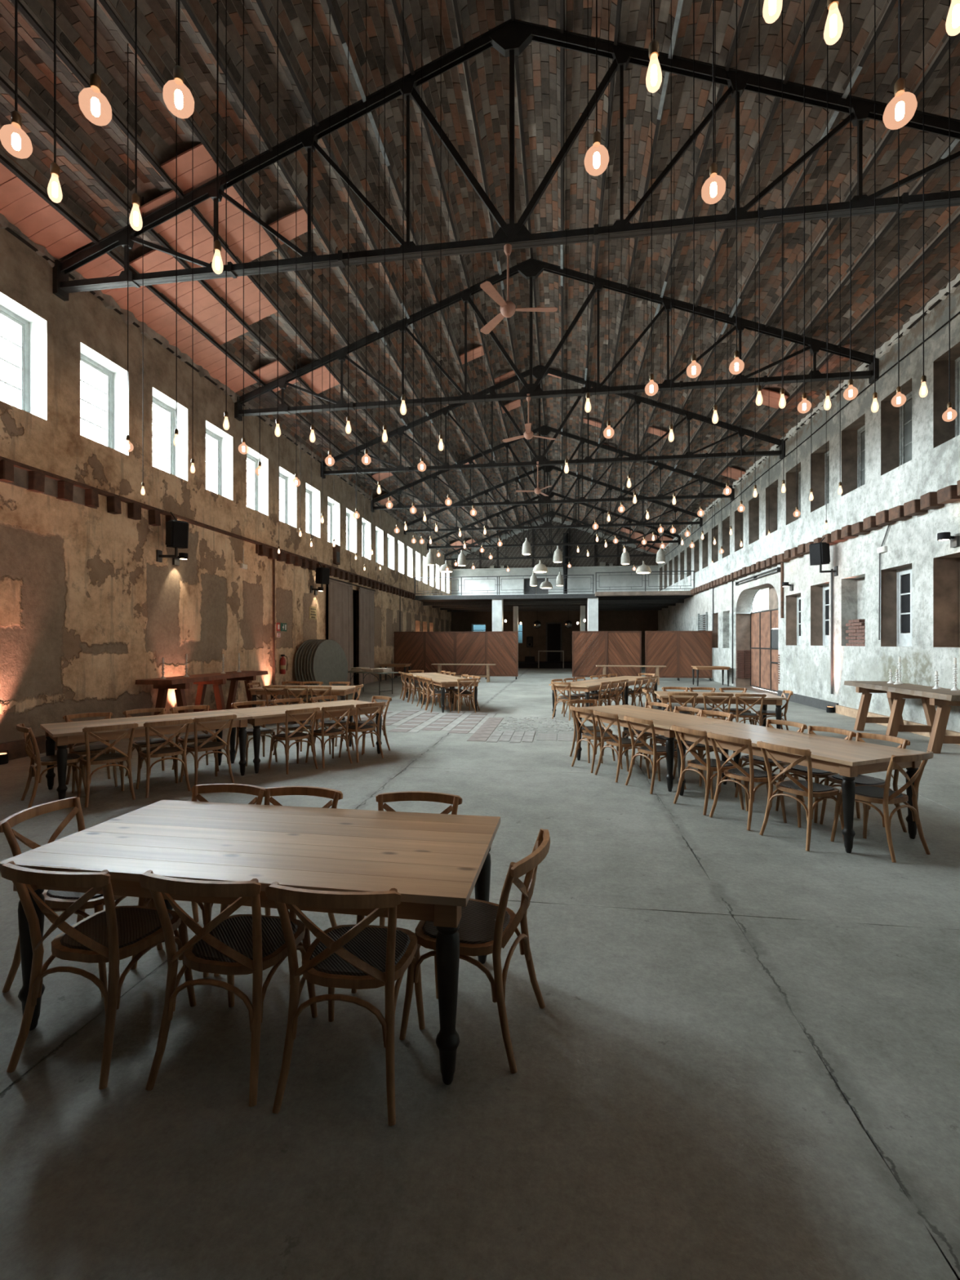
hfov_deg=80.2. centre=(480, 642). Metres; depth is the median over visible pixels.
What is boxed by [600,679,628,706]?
chair
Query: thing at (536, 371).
roof truss
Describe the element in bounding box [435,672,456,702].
chair
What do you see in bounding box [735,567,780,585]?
sliding rail
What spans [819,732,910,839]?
chair
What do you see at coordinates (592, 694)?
chair
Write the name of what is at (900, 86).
socket
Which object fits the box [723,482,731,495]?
bulb
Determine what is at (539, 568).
pendant lamp
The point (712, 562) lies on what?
bulb
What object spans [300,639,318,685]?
round table
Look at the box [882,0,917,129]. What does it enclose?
bulb
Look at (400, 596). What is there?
pipe
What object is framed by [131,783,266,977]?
chair
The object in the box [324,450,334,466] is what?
bulb
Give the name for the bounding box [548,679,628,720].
table
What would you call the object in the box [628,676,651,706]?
chair
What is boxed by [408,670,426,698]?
chair
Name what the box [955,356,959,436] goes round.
window
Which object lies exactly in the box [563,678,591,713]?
chair
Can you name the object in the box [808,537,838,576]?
wall speaker
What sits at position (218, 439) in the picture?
window
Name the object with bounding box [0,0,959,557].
ceiling
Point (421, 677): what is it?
chair
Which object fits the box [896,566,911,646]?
window
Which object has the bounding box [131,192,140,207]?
socket
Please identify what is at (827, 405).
bulb
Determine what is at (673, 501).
bulb
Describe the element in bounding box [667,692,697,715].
chair
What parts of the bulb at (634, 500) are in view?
glass, cord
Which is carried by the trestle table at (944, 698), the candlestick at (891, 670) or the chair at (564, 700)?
the candlestick at (891, 670)
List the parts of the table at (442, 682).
leg, leg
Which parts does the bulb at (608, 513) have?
cord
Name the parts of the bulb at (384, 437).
glass, cord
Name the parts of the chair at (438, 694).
leg, leg, leg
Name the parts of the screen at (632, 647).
panel frame, panel frame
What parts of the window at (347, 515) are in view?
sash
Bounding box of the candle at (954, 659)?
[953,657,956,664]
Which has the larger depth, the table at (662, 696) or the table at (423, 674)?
the table at (423, 674)
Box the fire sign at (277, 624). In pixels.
[276,622,279,631]
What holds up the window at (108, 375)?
in the wall at (88, 610)
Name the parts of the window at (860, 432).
sash, pane, pane, pane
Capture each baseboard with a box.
[0,735,97,759]
[777,690,838,712]
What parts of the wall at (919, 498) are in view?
impost moulding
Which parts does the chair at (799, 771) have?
leg, woven seat, leg, seat frame, leg, rail, leg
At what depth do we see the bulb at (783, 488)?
8.76 m
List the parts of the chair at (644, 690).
leg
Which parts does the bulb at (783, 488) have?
cord, glass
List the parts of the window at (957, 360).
sash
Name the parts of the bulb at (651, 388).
glass, cord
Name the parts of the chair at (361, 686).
leg, rail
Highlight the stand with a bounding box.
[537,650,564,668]
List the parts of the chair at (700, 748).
leg, woven seat, leg, leg, seat frame, rail, leg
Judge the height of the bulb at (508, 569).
6.669 m
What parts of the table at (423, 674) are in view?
leg, leg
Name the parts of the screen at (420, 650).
panel frame, panel frame, panel frame, panel frame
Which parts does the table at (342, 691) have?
leg, leg, leg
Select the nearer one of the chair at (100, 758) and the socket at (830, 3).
the socket at (830, 3)
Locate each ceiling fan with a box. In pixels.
[480,244,557,334]
[502,393,555,442]
[515,461,551,496]
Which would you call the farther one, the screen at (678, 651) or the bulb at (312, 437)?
the screen at (678, 651)
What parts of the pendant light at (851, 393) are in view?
glass, cord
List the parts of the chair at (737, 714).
leg, seat frame, woven seat, rail, leg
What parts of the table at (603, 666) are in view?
leg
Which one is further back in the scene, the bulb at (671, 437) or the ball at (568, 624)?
the ball at (568, 624)
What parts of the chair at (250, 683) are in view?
rail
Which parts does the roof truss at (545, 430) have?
bearing plate, gusset plate, gusset plate, gusset plate, gusset plate, gusset plate, gusset plate, gusset plate, gusset plate, gusset plate, gusset plate, bearing plate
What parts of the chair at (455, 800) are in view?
leg, leg, rail, leg, leg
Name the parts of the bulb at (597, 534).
cord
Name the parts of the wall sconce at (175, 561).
plate, lamp shade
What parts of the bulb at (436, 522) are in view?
cord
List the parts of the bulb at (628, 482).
glass, cord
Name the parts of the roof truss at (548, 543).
gusset plate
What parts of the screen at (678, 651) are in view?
panel frame, panel frame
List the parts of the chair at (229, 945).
leg, rail, leg, seat frame, woven seat, leg, leg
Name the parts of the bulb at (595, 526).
glass, cord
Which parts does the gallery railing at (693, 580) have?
inset frame, handrail, rail, inset frame, handrail, rail, handrail, rail, inset frame, handrail, inset frame, rail, rail, inset frame, handrail, post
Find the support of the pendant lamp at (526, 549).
hanging from the ceiling
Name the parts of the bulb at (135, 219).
cord, glass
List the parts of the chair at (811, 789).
leg, rail, leg, woven seat, seat frame, leg, leg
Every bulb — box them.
[0,0,32,159]
[47,0,62,203]
[78,0,111,125]
[122,43,133,452]
[129,0,142,231]
[140,196,145,495]
[162,0,194,118]
[173,0,179,446]
[190,93,195,473]
[211,0,223,274]
[222,0,229,430]
[238,0,248,454]
[255,80,264,475]
[274,0,280,436]
[277,400,279,553]
[292,473,300,486]
[298,527,302,537]
[309,0,315,442]
[310,353,312,546]
[320,512,324,523]
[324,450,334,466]
[345,0,351,434]
[353,217,359,519]
[361,0,371,465]
[363,420,365,570]
[377,107,381,493]
[382,0,387,442]
[386,497,392,508]
[394,264,399,533]
[400,0,406,414]
[404,520,407,530]
[409,502,416,514]
[411,535,416,543]
[417,5,426,471]
[419,535,424,544]
[422,207,426,521]
[429,301,431,544]
[435,239,437,531]
[436,342,440,557]
[438,0,443,450]
[444,133,452,506]
[453,372,457,566]
[458,257,461,537]
[470,505,476,515]
[480,299,484,552]
[483,524,486,534]
[488,552,493,559]
[497,281,502,546]
[506,369,510,572]
[564,457,568,473]
[567,364,571,568]
[584,0,591,412]
[584,0,608,176]
[592,217,598,529]
[595,292,598,542]
[603,0,614,438]
[607,438,610,521]
[613,535,617,543]
[617,239,625,512]
[626,68,631,488]
[632,130,636,503]
[641,536,646,544]
[644,0,657,395]
[645,0,662,93]
[645,508,648,519]
[651,278,654,541]
[657,252,663,533]
[660,328,665,548]
[668,0,674,441]
[670,271,675,533]
[671,493,675,504]
[684,527,690,537]
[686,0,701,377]
[689,540,694,548]
[697,231,704,516]
[701,0,725,204]
[701,316,703,539]
[711,0,718,423]
[711,400,713,565]
[713,321,715,544]
[719,546,724,553]
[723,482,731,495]
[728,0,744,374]
[728,300,732,535]
[737,500,745,511]
[752,484,757,497]
[755,0,762,405]
[762,0,782,23]
[778,3,786,408]
[781,142,786,493]
[793,506,800,517]
[797,0,811,413]
[808,192,813,501]
[823,0,843,44]
[823,8,831,410]
[824,319,827,529]
[837,183,842,494]
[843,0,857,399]
[871,0,879,413]
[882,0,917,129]
[891,0,906,407]
[919,0,928,397]
[942,0,957,422]
[945,0,959,35]
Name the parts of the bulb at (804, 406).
glass, cord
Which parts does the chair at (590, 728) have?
leg, rail, leg, woven seat, seat frame, leg, leg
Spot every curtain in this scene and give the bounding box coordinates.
[328,578,353,685]
[358,586,374,684]
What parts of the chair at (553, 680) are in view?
woven seat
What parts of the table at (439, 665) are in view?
leg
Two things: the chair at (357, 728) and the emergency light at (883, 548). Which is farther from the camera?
the emergency light at (883, 548)
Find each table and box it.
[0,800,500,1084]
[40,710,252,799]
[135,671,267,715]
[223,699,386,773]
[248,684,358,725]
[293,639,315,697]
[297,639,315,697]
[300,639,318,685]
[303,639,321,696]
[306,639,324,696]
[309,639,327,696]
[312,639,347,685]
[347,671,398,695]
[378,663,411,681]
[404,672,453,704]
[422,675,479,712]
[431,663,496,682]
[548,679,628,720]
[575,704,735,791]
[593,675,659,705]
[595,665,666,684]
[653,691,785,728]
[670,722,926,853]
[691,666,730,686]
[844,680,959,753]
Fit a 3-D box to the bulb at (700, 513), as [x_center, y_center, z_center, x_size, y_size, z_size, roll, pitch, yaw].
[4.130,-5.221,10.662,0.124,5.740,0.121,0,0,8]
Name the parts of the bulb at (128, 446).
cord, glass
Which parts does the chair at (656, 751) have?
leg, rail, leg, seat frame, woven seat, leg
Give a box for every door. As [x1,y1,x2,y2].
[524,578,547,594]
[546,622,561,661]
[750,586,777,692]
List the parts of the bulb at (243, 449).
glass, cord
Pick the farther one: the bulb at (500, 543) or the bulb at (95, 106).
the bulb at (500, 543)
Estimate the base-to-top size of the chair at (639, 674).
0.860 m
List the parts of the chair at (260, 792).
leg, leg, leg, rail, leg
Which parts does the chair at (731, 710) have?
leg, rail, woven seat, seat frame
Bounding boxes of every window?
[0,305,29,413]
[80,353,113,448]
[152,396,174,475]
[205,428,221,495]
[246,453,257,511]
[279,472,287,524]
[306,488,311,533]
[328,502,331,542]
[346,512,348,550]
[361,522,364,556]
[375,530,376,562]
[472,623,485,631]
[518,623,522,643]
[777,487,777,529]
[796,595,800,645]
[798,471,800,518]
[822,584,829,645]
[824,450,829,505]
[857,424,865,488]
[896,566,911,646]
[899,391,911,466]
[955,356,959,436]
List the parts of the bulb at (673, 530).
glass, cord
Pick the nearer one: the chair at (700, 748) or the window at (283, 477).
the chair at (700, 748)
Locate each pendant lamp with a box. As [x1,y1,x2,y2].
[426,549,435,565]
[439,560,453,572]
[457,550,466,566]
[521,537,531,555]
[529,572,537,586]
[532,560,547,573]
[539,577,552,588]
[553,368,562,562]
[555,571,564,586]
[620,547,630,564]
[635,408,651,573]
[656,533,665,563]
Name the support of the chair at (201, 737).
on the floor at (740, 1060)
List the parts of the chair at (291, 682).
rail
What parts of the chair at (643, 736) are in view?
leg, woven seat, seat frame, leg, rail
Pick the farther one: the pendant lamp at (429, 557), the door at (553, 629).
the door at (553, 629)
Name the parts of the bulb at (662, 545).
cord, glass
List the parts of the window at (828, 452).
sash, pane, pane, pane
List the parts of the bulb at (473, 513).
glass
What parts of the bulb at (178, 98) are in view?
glass, cord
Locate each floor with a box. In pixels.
[0,666,959,1279]
[518,661,572,668]
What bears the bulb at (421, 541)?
hanging from the ceiling
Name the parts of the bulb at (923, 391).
glass, cord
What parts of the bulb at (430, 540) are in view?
cord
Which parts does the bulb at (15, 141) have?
cord, glass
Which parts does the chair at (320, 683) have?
rail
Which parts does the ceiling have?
splice plate, splice plate, splice plate, splice plate, splice plate, splice plate, splice plate, splice plate, splice plate, splice plate, splice plate, splice plate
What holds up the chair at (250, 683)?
on the floor at (740, 1060)
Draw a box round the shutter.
[697,612,707,631]
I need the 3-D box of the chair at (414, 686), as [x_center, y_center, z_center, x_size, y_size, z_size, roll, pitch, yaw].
[-1.799,1.324,16.460,0.610,0.860,0.517,0,0,-22]
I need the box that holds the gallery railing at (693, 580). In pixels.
[414,570,694,595]
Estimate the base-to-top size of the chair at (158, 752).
0.860 m
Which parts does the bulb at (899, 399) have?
glass, cord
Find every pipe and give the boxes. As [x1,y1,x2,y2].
[273,559,275,684]
[400,595,400,631]
[562,533,568,594]
[665,311,959,555]
[712,587,713,630]
[731,581,733,684]
[780,562,783,617]
[831,568,832,693]
[878,524,889,639]
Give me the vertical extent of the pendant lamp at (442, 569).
5.583 m
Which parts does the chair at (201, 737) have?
leg, rail, woven seat, seat frame, leg, leg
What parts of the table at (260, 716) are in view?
leg, leg, leg, leg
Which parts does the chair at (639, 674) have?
rail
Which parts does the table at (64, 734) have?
leg, leg, leg, leg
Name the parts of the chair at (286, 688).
leg, rail, leg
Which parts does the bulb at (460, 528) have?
cord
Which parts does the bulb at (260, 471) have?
glass, cord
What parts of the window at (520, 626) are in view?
pane, pane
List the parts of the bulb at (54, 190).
glass, cord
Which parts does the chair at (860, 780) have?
leg, leg, woven seat, seat frame, leg, rail, leg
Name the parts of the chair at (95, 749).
leg, leg, rail, woven seat, seat frame, leg, leg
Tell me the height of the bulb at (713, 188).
6.386 m
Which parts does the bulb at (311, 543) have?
cord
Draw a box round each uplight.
[0,750,8,764]
[826,705,834,712]
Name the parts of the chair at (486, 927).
leg, seat frame, woven seat, leg, rail, leg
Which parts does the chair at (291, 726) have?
leg, rail, seat frame, woven seat, leg, leg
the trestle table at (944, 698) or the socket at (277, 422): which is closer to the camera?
the socket at (277, 422)
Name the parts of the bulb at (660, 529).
glass, cord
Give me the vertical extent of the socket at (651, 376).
0.062 m
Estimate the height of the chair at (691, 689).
0.860 m
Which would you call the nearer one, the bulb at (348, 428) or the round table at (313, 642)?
the bulb at (348, 428)
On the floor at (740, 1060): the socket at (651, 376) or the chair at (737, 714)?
the chair at (737, 714)
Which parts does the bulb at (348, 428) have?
glass, cord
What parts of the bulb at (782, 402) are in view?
glass, cord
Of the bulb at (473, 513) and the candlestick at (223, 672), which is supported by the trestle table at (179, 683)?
the candlestick at (223, 672)
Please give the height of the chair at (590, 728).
0.860 m
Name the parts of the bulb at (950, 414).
glass, cord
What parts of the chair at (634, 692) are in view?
leg, leg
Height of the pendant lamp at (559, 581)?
6.880 m
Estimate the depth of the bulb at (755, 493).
9.10 m
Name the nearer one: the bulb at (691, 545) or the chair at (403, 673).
the bulb at (691, 545)
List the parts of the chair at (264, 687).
leg, rail, leg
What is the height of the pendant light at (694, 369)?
6.325 m
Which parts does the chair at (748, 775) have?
leg, rail, leg, leg, woven seat, seat frame, leg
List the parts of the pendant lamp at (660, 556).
lamp shade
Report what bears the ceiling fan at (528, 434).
hanging from the roof truss at (529, 268)
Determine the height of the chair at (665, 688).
0.860 m
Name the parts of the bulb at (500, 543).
glass, cord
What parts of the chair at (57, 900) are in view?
leg, rail, woven seat, leg, seat frame, leg, leg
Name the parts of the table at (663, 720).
leg, leg, leg, leg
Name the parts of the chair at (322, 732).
leg, leg, seat frame, woven seat, leg, rail, leg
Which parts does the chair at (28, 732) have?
rail, leg, leg, seat frame, woven seat, leg, leg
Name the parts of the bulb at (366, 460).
cord, glass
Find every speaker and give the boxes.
[155,511,188,562]
[310,561,329,593]
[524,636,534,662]
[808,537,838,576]
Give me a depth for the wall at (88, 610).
11.13 m
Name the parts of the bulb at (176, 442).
glass, cord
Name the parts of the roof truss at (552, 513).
gusset plate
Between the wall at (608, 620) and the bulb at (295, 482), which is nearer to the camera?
the bulb at (295, 482)
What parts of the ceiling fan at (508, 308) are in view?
blade, blade, motor, down rod, blade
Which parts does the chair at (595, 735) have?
leg, rail, leg, woven seat, seat frame, leg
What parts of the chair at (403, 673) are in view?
leg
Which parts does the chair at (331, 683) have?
rail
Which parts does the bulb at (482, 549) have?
cord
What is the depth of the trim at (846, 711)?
12.27 m
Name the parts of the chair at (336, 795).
leg, leg, leg, rail, leg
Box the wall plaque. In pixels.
[309,605,316,620]
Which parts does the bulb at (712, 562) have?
cord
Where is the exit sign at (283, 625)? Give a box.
[280,622,286,631]
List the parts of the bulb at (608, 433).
cord, glass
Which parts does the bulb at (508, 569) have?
cord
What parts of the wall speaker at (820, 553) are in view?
bracket arm, bracket plate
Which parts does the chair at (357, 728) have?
leg, leg, woven seat, seat frame, rail, leg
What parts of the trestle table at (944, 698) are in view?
trestle leg, trestle leg, trestle leg, trestle leg, trestle leg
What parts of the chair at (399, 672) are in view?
leg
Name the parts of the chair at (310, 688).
leg, rail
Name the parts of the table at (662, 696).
leg, leg, leg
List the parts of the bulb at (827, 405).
glass, cord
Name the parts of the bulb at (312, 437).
glass, cord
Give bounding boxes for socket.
[10,110,22,127]
[49,162,59,177]
[89,72,101,91]
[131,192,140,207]
[173,65,184,83]
[174,428,178,434]
[213,240,221,252]
[224,411,228,417]
[275,417,279,424]
[346,415,350,422]
[382,424,386,430]
[401,394,405,400]
[586,391,590,398]
[592,130,600,145]
[648,39,658,58]
[648,373,653,380]
[669,423,673,430]
[691,353,696,361]
[709,162,717,177]
[713,404,717,410]
[733,350,738,358]
[756,385,761,391]
[780,387,784,395]
[801,392,806,399]
[825,390,830,396]
[826,0,839,10]
[848,378,853,386]
[872,391,877,399]
[893,77,905,95]
[896,386,901,392]
[920,375,926,382]
[946,401,951,408]
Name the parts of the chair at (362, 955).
leg, leg, rail, woven seat, seat frame, leg, leg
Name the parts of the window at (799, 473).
sash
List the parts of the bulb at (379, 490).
glass, cord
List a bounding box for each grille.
[165,521,172,544]
[315,568,321,582]
[821,543,830,562]
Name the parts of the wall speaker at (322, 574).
bracket arm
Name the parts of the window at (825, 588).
pane, pane, pane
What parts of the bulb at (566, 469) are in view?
glass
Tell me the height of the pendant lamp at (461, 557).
5.673 m
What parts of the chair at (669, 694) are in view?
leg, woven seat, rail, leg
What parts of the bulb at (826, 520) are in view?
cord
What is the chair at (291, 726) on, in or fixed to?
on the floor at (740, 1060)
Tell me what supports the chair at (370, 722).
on the floor at (740, 1060)
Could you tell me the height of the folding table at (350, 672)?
0.745 m
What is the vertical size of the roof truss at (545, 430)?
3.355 m
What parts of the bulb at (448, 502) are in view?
glass, cord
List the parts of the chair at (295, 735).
leg, leg, woven seat, seat frame, leg, rail, leg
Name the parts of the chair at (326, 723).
leg, rail, leg, woven seat, seat frame, leg, leg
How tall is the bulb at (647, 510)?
6.175 m
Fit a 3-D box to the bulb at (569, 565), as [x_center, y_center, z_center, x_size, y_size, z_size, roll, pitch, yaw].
[2.829,-5.669,18.038,0.124,6.629,0.121,0,0,8]
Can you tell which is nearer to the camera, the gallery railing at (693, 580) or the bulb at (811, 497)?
the bulb at (811, 497)
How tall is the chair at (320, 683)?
0.860 m
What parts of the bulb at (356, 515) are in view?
cord, glass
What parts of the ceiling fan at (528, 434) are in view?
blade, blade, motor, blade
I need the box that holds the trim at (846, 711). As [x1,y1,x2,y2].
[835,705,959,745]
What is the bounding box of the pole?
[328,577,375,591]
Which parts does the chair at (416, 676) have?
leg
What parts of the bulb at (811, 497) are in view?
cord, glass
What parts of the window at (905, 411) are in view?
pane, pane, pane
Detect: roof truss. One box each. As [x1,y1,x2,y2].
[53,18,959,301]
[234,257,879,421]
[320,364,785,478]
[370,425,734,512]
[404,465,702,534]
[426,491,680,550]
[444,511,663,562]
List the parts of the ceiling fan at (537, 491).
blade, motor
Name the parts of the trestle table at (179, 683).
trestle leg, trestle leg, trestle leg, trestle leg, trestle leg, trestle leg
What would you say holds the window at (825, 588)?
in the wall at (919, 498)
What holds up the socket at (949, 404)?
attached to the bulb at (950, 414)
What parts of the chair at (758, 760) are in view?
leg, woven seat, seat frame, leg, leg, rail, leg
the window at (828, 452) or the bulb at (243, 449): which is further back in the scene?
the window at (828, 452)
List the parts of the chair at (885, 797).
leg, seat frame, woven seat, leg, rail, leg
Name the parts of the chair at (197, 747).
leg, leg, woven seat, seat frame, rail, leg, leg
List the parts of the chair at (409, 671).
rail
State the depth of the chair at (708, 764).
5.95 m
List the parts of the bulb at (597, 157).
glass, cord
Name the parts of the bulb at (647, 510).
glass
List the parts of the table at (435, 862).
leg, leg, leg, leg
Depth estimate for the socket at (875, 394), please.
5.75 m
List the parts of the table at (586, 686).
leg, leg, leg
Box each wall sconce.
[172,552,187,565]
[314,586,323,595]
[782,582,793,591]
[937,532,959,547]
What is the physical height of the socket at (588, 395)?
0.062 m
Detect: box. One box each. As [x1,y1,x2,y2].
[333,544,340,564]
[599,562,605,566]
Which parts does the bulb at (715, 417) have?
glass, cord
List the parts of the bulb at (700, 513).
glass, cord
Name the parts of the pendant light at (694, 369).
glass, cord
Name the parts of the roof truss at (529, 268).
bearing plate, gusset plate, gusset plate, gusset plate, gusset plate, gusset plate, gusset plate, gusset plate, gusset plate, gusset plate, gusset plate, gusset plate, bearing plate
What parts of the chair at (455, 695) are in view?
leg, seat frame, rail, leg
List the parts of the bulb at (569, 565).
cord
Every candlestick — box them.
[160,657,166,679]
[183,653,189,676]
[220,653,226,673]
[236,653,241,671]
[887,668,893,683]
[893,668,900,684]
[897,656,902,684]
[932,671,941,688]
[951,657,959,690]
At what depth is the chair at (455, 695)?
14.11 m
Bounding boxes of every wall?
[0,213,451,743]
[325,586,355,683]
[451,516,658,595]
[451,610,657,665]
[657,273,959,732]
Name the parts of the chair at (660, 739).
leg, woven seat, seat frame, leg, rail, leg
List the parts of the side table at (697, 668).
leg, leg, leg, leg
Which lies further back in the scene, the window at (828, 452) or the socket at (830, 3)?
the window at (828, 452)
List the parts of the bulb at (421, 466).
glass, cord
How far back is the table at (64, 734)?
6.78 m
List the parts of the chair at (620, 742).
leg, rail, leg, woven seat, seat frame, leg, leg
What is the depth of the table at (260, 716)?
8.21 m
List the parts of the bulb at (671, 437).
glass, cord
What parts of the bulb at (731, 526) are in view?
cord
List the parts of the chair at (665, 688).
rail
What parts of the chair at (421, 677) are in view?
leg, leg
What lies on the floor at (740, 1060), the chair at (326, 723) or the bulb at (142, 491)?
the chair at (326, 723)
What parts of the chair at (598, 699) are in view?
seat frame, leg, rail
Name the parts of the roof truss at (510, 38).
bearing plate, gusset plate, gusset plate, gusset plate, gusset plate, gusset plate, gusset plate, gusset plate, gusset plate, gusset plate, gusset plate, gusset plate, gusset plate, gusset plate, gusset plate, gusset plate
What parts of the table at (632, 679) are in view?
leg, leg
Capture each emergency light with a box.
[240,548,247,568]
[876,546,887,553]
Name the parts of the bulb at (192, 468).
glass, cord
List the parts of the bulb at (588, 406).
glass, cord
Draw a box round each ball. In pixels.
[533,620,541,628]
[564,620,572,628]
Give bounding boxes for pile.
[350,666,369,671]
[360,668,373,671]
[372,667,392,672]
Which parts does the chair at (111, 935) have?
leg, rail, leg, seat frame, woven seat, leg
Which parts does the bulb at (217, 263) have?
glass, cord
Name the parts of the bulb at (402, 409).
glass, cord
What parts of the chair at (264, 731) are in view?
leg, leg, rail, woven seat, seat frame, leg, leg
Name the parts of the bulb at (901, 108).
glass, cord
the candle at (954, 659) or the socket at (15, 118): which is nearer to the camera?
the socket at (15, 118)
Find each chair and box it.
[0,796,162,997]
[0,860,195,1089]
[16,723,86,808]
[62,712,117,792]
[77,722,137,807]
[122,707,175,782]
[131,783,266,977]
[136,718,193,798]
[138,870,317,1106]
[169,705,218,776]
[179,714,236,786]
[213,786,342,985]
[231,701,277,766]
[247,682,273,707]
[262,685,295,724]
[265,881,425,1126]
[268,706,319,774]
[271,697,315,759]
[281,680,301,722]
[284,685,315,724]
[293,681,323,722]
[305,704,354,768]
[307,686,340,724]
[309,695,354,754]
[325,681,351,701]
[332,684,363,721]
[338,702,385,762]
[346,695,391,755]
[351,791,462,999]
[398,671,419,700]
[399,828,550,1073]
[402,672,420,702]
[406,673,430,703]
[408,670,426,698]
[415,675,439,707]
[419,675,444,710]
[424,677,451,712]
[425,671,445,697]
[430,671,450,697]
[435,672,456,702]
[444,674,468,706]
[450,675,474,709]
[453,678,477,713]
[454,675,480,711]
[551,679,580,717]
[551,681,579,720]
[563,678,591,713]
[568,699,615,763]
[569,706,622,773]
[574,676,602,706]
[582,680,611,706]
[590,675,615,699]
[592,680,621,705]
[593,710,650,782]
[599,674,622,700]
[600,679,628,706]
[608,673,631,701]
[618,677,644,706]
[621,702,671,767]
[623,715,686,794]
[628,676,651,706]
[632,675,658,706]
[633,673,656,702]
[642,688,674,711]
[648,706,702,771]
[661,686,688,711]
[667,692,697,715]
[671,724,744,815]
[673,710,733,786]
[688,687,719,719]
[702,693,733,719]
[706,732,786,831]
[719,687,751,724]
[730,693,766,725]
[734,719,807,802]
[755,689,793,730]
[756,741,844,851]
[775,725,855,822]
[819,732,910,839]
[830,751,933,862]
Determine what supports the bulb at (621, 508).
hanging from the ceiling
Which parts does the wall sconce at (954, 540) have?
lamp shade, plate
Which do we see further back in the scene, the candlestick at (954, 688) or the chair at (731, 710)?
the chair at (731, 710)
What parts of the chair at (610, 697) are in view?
leg, rail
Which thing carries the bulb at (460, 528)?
hanging from the ceiling
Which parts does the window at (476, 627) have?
pane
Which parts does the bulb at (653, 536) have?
cord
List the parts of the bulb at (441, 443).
glass, cord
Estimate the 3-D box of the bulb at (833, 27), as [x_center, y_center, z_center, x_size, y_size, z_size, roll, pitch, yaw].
[1.396,-5.521,2.253,0.066,6.294,0.064,0,0,8]
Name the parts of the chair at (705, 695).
leg, seat frame, rail, leg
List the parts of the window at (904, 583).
pane, pane, pane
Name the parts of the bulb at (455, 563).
cord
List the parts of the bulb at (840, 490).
glass, cord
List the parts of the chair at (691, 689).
rail, woven seat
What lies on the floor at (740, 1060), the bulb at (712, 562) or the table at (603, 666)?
the table at (603, 666)
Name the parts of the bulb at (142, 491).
glass, cord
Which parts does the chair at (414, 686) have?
leg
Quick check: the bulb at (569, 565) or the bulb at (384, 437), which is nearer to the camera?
the bulb at (384, 437)
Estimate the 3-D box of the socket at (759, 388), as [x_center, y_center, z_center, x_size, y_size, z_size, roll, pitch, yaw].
[2.811,-2.556,5.738,0.042,0.062,0.040,0,0,8]
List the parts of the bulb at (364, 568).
cord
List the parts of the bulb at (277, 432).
glass, cord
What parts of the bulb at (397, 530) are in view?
glass, cord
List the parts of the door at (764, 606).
panel, panel, transom pane, panel, panel, transom post, panel, panel, panel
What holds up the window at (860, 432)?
in the wall at (919, 498)
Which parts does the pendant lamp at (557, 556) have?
lamp shade, cord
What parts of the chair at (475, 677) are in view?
leg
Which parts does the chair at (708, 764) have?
leg, rail, leg, seat frame, leg, woven seat, leg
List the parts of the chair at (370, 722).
leg, leg, seat frame, woven seat, leg, rail, leg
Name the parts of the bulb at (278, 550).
cord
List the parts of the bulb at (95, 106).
glass, cord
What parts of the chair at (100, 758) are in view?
leg, leg, seat frame, woven seat, rail, leg, leg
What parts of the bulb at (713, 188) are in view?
glass, cord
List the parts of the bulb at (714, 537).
cord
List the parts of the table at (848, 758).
leg, leg, leg, leg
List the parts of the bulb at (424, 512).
cord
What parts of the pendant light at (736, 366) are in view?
glass, cord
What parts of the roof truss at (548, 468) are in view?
gusset plate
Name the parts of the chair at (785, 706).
woven seat, seat frame, leg, rail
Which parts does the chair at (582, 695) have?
leg, woven seat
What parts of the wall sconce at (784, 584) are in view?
lamp shade, plate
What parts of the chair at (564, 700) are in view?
leg, rail, woven seat, seat frame, leg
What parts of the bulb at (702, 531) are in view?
cord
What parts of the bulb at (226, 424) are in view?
glass, cord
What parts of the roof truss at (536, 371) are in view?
bearing plate, gusset plate, gusset plate, gusset plate, gusset plate, gusset plate, gusset plate, gusset plate, gusset plate, gusset plate, gusset plate, bearing plate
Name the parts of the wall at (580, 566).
post, post, post, post, post, post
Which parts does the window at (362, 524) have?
sash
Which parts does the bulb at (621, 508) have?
glass, cord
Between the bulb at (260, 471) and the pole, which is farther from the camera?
the pole
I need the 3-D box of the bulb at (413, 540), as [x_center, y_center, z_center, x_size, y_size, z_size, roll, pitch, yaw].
[-1.586,-5.322,13.640,0.124,5.922,0.121,0,0,8]
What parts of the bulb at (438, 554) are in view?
cord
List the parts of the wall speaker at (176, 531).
bracket plate, bracket arm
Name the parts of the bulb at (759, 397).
glass, cord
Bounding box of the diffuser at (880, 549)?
[876,546,883,552]
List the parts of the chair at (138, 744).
leg, leg, rail, woven seat, seat frame, leg, leg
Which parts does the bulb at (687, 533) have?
glass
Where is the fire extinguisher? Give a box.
[280,654,287,674]
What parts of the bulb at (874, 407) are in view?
cord, glass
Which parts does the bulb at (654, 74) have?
glass, cord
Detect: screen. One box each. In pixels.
[394,631,518,679]
[572,631,641,679]
[644,631,711,680]
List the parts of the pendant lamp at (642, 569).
lamp shade, cord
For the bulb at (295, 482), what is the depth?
8.60 m
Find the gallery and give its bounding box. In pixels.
[415,591,693,671]
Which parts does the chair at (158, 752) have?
leg, leg, seat frame, woven seat, rail, leg, leg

